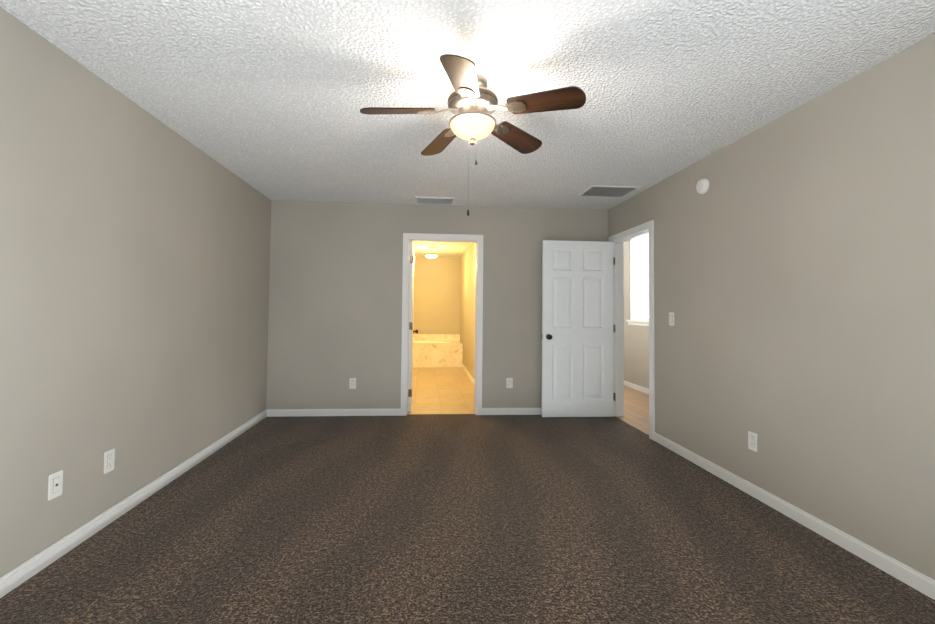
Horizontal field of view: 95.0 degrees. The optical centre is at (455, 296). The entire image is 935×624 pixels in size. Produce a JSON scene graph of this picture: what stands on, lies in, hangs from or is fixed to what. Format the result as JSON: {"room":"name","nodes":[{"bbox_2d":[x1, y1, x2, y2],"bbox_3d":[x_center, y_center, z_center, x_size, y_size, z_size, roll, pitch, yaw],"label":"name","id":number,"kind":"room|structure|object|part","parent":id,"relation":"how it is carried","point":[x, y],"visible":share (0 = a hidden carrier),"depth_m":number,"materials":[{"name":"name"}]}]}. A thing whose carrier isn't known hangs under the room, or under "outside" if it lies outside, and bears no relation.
{"room":"empty bedroom","nodes":[
{"label":"empty bedroom","id":0,"kind":"room"},
{"bbox_2d":[0,7,270,577],"bbox_3d":[-1.964,0.040,2.051,0.120,2.440,5.840,1,-2,-4],"label":"wall","id":1,"kind":"structure","parent":0,"point":[134,270],"depth_m":2.36,"materials":[{"name":"beige paint"}]},
{"bbox_2d":[48,470,62,499],"bbox_3d":[-1.908,0.903,2.051,0.014,0.118,0.074,1,-2,-4],"label":"electrical outlet","id":2,"kind":"object","parent":1,"relation":"attached to","point":[55,484],"visible":1,"depth_m":2.04,"materials":[{"name":"plastic"}]},
{"bbox_2d":[104,449,114,473],"bbox_3d":[-1.937,0.923,2.401,0.007,0.118,0.074,1,-2,-4],"label":"electrical outlet","id":3,"kind":"object","parent":1,"relation":"attached to","point":[109,458],"visible":1,"depth_m":2.40,"materials":[{"name":"plastic"}]},
{"bbox_2d":[0,409,267,597],"bbox_3d":[-1.910,1.221,2.018,0.013,0.078,5.600,1,-2,-4],"label":"baseboard","id":4,"kind":"structure","parent":1,"relation":"attached to","point":[49,555],"depth_m":2.36,"materials":[{"name":"white paint"}]},
{"bbox_2d":[266,201,607,408],"bbox_3d":[-0.145,0.156,5.051,3.950,2.440,0.120,1,-2,-4],"label":"wall","id":5,"kind":"structure","parent":0,"point":[335,301],"depth_m":4.94,"materials":[{"name":"beige paint"}]},
{"bbox_2d":[268,408,400,416],"bbox_3d":[-1.359,1.318,4.859,1.469,0.078,0.013,1,-2,-4],"label":"baseboard","id":6,"kind":"structure","parent":5,"relation":"attached to","point":[271,412],"depth_m":4.85,"materials":[{"name":"white paint"}]},
{"bbox_2d":[349,378,355,388],"bbox_3d":[-1.169,0.994,4.885,0.074,0.118,0.007,1,-2,-4],"label":"electrical outlet","id":7,"kind":"object","parent":5,"relation":"attached to","point":[352,383],"visible":1,"depth_m":4.88,"materials":[{"name":"plastic"}]},
{"bbox_2d":[408,241,417,411],"bbox_3d":[-0.561,0.367,5.478,0.167,2.020,0.801,1,-2,-4],"label":"bathroom door","id":8,"kind":"structure","parent":5,"relation":"in","point":[411,333],"depth_m":5.10,"materials":[{"name":"white paint"}]},
{"bbox_2d":[400,233,482,415],"bbox_3d":[-0.154,0.325,5.044,0.938,2.100,0.156,1,-2,-4],"label":"door frame","id":9,"kind":"structure","parent":5,"relation":"attached to","point":[407,237],"depth_m":4.99,"materials":[{"name":"white paint"}]},
{"bbox_2d":[506,378,512,387],"bbox_3d":[0.636,1.015,5.017,0.074,0.118,0.007,1,-2,-4],"label":"electrical outlet","id":10,"kind":"object","parent":5,"relation":"attached to","point":[509,382],"visible":1,"depth_m":5.01,"materials":[{"name":"plastic"}]},
{"bbox_2d":[482,408,541,414],"bbox_3d":[1.063,1.349,5.036,1.513,0.078,0.013,1,-2,-4],"label":"baseboard","id":11,"kind":"structure","parent":5,"relation":"attached to","point":[485,411],"depth_m":5.00,"materials":[{"name":"white paint"}]},
{"bbox_2d":[413,256,460,341],"bbox_3d":[-0.723,0.306,9.919,1.650,2.440,0.120,1,-2,-4],"label":"wall","id":12,"kind":"structure","parent":0,"point":[444,295],"depth_m":9.89,"materials":[{"name":"paint"}]},
{"bbox_2d":[413,334,459,340],"bbox_3d":[-0.735,0.950,9.836,1.688,0.153,0.004,1,-2,-4],"label":"tile backsplash","id":13,"kind":"structure","parent":12,"relation":"attached to","point":[436,337],"depth_m":9.86,"materials":[{"name":"stone"}]},
{"bbox_2d":[408,367,473,413],"bbox_3d":[-0.564,1.477,7.399,1.690,0.060,4.855,1,-2,-4],"label":"floor","id":14,"kind":"structure","parent":0,"point":[443,390],"depth_m":6.37,"materials":[{"name":"beige tile"}]},
{"bbox_2d":[413,341,462,366],"bbox_3d":[-0.709,1.263,9.420,1.678,0.495,0.806,1,-2,-4],"label":"bathtub surround","id":15,"kind":"object","parent":14,"relation":"on","point":[440,355],"visible":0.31,"depth_m":9.05,"materials":[{"name":"stone"}]},
{"bbox_2d":[413,341,450,343],"bbox_3d":[-0.709,1.222,9.427,1.277,0.428,0.680,1,-2,-4],"label":"bathtub basin","id":16,"kind":"object","parent":15,"relation":"in","point":[426,342],"visible":0.19,"depth_m":9.73,"materials":[{"name":"plastic"}]},
{"bbox_2d":[0,414,934,623],"bbox_3d":[0.065,1.317,2.183,3.980,0.060,5.645,1,-2,-4],"label":"floor carpet","id":17,"kind":"object","parent":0,"point":[462,519],"visible":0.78,"depth_m":2.23,"materials":[{"name":"brown carpet"}]},
{"bbox_2d":[0,0,934,256],"bbox_3d":[-0.101,-1.127,4.683,4.190,0.100,10.740,1,-2,-4],"label":"ceiling","id":18,"kind":"structure","parent":0,"point":[269,99],"depth_m":2.24,"materials":[{"name":"white paint"}]},
{"bbox_2d":[425,254,437,258],"bbox_3d":[-0.532,-0.881,9.509,0.300,0.090,0.300,1,-2,-4],"label":"bathroom ceiling light","id":19,"kind":"object","parent":18,"relation":"attached to","point":[431,256],"visible":1,"depth_m":9.42,"materials":[{"name":"white glass"}]},
{"bbox_2d":[426,246,439,248],"bbox_3d":[-0.441,-0.953,8.414,0.260,0.013,0.260,1,-2,-4],"label":"ceiling vent","id":20,"kind":"object","parent":18,"relation":"in","point":[432,247],"visible":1,"depth_m":8.36,"materials":[{"name":"white metal"}]},
{"bbox_2d":[415,196,454,204],"bbox_3d":[-0.228,-1.067,4.802,0.440,0.013,0.290,1,-2,-4],"label":"ceiling vent","id":21,"kind":"object","parent":18,"relation":"in","point":[437,200],"visible":1,"depth_m":4.77,"materials":[{"name":"white metal"}]},
{"bbox_2d":[360,54,585,215],"bbox_3d":[0.056,-0.780,2.263,1.101,0.744,1.123,1,-2,-4],"label":"ceiling fan","id":22,"kind":"object","parent":18,"relation":"hanging from","point":[472,103],"visible":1,"depth_m":2.19,"materials":[{"name":"brown wood"}]},
{"bbox_3d":[-0.299,-0.960,2.221,0.383,0.006,0.152,-4,13,-9],"label":"blade","id":23,"kind":"part","parent":22,"relation":"part of","materials":[{"name":"brown wood"}]},
{"label":"blade","id":24,"kind":"part","parent":22,"relation":"part of","materials":[{"name":"brown wood"}]},
{"bbox_3d":[0.031,-0.967,1.893,0.152,0.006,0.383,14,5,9],"label":"blade","id":25,"kind":"part","parent":22,"relation":"part of","materials":[{"name":"brown wood"}]},
{"bbox_3d":[0.092,-0.677,2.274,0.068,0.539,0.146,1,-2,-4],"label":"pull chain","id":26,"kind":"part","parent":22,"relation":"part of","materials":[{"name":"silver metal"}]},
{"bbox_3d":[0.091,-0.881,2.282,0.240,0.085,0.240,1,-2,-4],"label":"lamp shade","id":27,"kind":"part","parent":22,"relation":"part of","materials":[{"name":"white glass"}]},
{"bbox_3d":[0.371,-0.942,2.565,0.383,0.006,0.152,9,-21,-44],"label":"blade","id":28,"kind":"part","parent":22,"relation":"part of","materials":[{"name":"brown wood"}]},
{"label":"blade","id":29,"kind":"part","parent":22,"relation":"part of","materials":[{"name":"brown wood"}]},
{"bbox_2d":[577,185,639,197],"bbox_3d":[1.551,-1.063,4.361,0.490,0.012,0.385,1,-2,-4],"label":"ceiling vent","id":30,"kind":"object","parent":18,"relation":"in","point":[609,191],"visible":1,"depth_m":4.34,"materials":[{"name":"white metal"}]},
{"bbox_2d":[461,243,475,377],"bbox_3d":[0.345,0.243,7.602,0.120,2.440,4.900,1,-2,-4],"label":"wall","id":31,"kind":"structure","parent":0,"point":[468,257],"depth_m":8.04,"materials":[{"name":"paint"}]},
{"bbox_2d":[462,364,473,383],"bbox_3d":[0.301,1.407,7.091,0.013,0.078,3.960,1,-2,-4],"label":"baseboard","id":32,"kind":"structure","parent":31,"relation":"attached to","point":[469,375],"depth_m":7.81,"materials":[{"name":"white paint"}]},
{"bbox_2d":[615,385,648,434],"bbox_3d":[2.373,1.445,5.436,1.100,0.060,5.400,1,-2,-4],"label":"floor","id":33,"kind":"structure","parent":0,"point":[636,408],"depth_m":5.33,"materials":[{"name":"beige wood"}]},
{"bbox_2d":[624,240,648,388],"bbox_3d":[2.997,-0.101,5.530,0.120,3.050,5.640,1,-2,-4],"label":"wall","id":34,"kind":"structure","parent":0,"point":[636,354],"depth_m":6.81,"materials":[{"name":"beige paint"}]},
{"bbox_2d":[624,380,648,393],"bbox_3d":[2.915,1.383,5.478,0.013,0.078,5.400,1,-2,-4],"label":"baseboard","id":35,"kind":"structure","parent":34,"relation":"attached to","point":[626,383],"depth_m":6.67,"materials":[{"name":"white paint"}]},
{"bbox_2d":[626,234,648,325],"bbox_3d":[2.884,-0.398,6.545,0.105,1.695,0.960,1,-2,-4],"label":"window","id":36,"kind":"structure","parent":34,"relation":"in","point":[639,281],"depth_m":6.71,"materials":[{"name":"white glass"}]},
{"bbox_2d":[608,33,934,579],"bbox_3d":[1.988,-0.166,3.853,0.120,3.050,8.840,1,-2,-4],"label":"wall","id":37,"kind":"structure","parent":0,"point":[794,270],"depth_m":2.39,"materials":[{"name":"beige paint"}]},
{"bbox_2d":[541,240,615,416],"bbox_3d":[1.435,0.371,4.950,0.877,2.020,0.167,1,-2,-4],"label":"hall door","id":38,"kind":"structure","parent":37,"relation":"in","point":[578,328],"depth_m":4.93,"materials":[{"name":"white paint"}]},
{"bbox_3d":[1.048,0.466,4.919,0.103,0.064,0.167,1,-2,-4],"label":"knob","id":39,"kind":"part","parent":38,"relation":"part of","materials":[{"name":"brown metal"}]},
{"bbox_2d":[608,220,654,439],"bbox_3d":[1.927,0.333,4.590,0.156,2.100,0.980,1,-2,-4],"label":"door frame","id":40,"kind":"structure","parent":37,"relation":"attached to","point":[618,240],"depth_m":4.98,"materials":[{"name":"white paint"}]},
{"bbox_2d":[669,312,673,325],"bbox_3d":[1.920,0.202,3.808,0.011,0.118,0.074,1,-2,-4],"label":"light switch","id":41,"kind":"object","parent":37,"relation":"attached to","point":[671,318],"visible":1,"depth_m":3.80,"materials":[{"name":"plastic"}]},
{"bbox_2d":[696,178,709,193],"bbox_3d":[1.949,-0.870,3.388,0.043,0.128,0.128,1,-2,-4],"label":"smoke detector","id":42,"kind":"object","parent":37,"relation":"attached to","point":[702,185],"visible":1,"depth_m":3.36,"materials":[{"name":"plastic"}]},
{"bbox_2d":[748,431,756,451],"bbox_3d":[1.982,0.968,2.856,0.007,0.118,0.074,1,-2,-4],"label":"electrical outlet","id":43,"kind":"object","parent":37,"relation":"attached to","point":[752,440],"visible":1,"depth_m":2.85,"materials":[{"name":"plastic"}]},
{"bbox_2d":[653,432,934,599],"bbox_3d":[2.054,1.256,1.790,0.013,0.078,4.565,1,-2,-4],"label":"baseboard","id":44,"kind":"structure","parent":37,"relation":"attached to","point":[924,584],"depth_m":2.36,"materials":[{"name":"white paint"}]}
]}

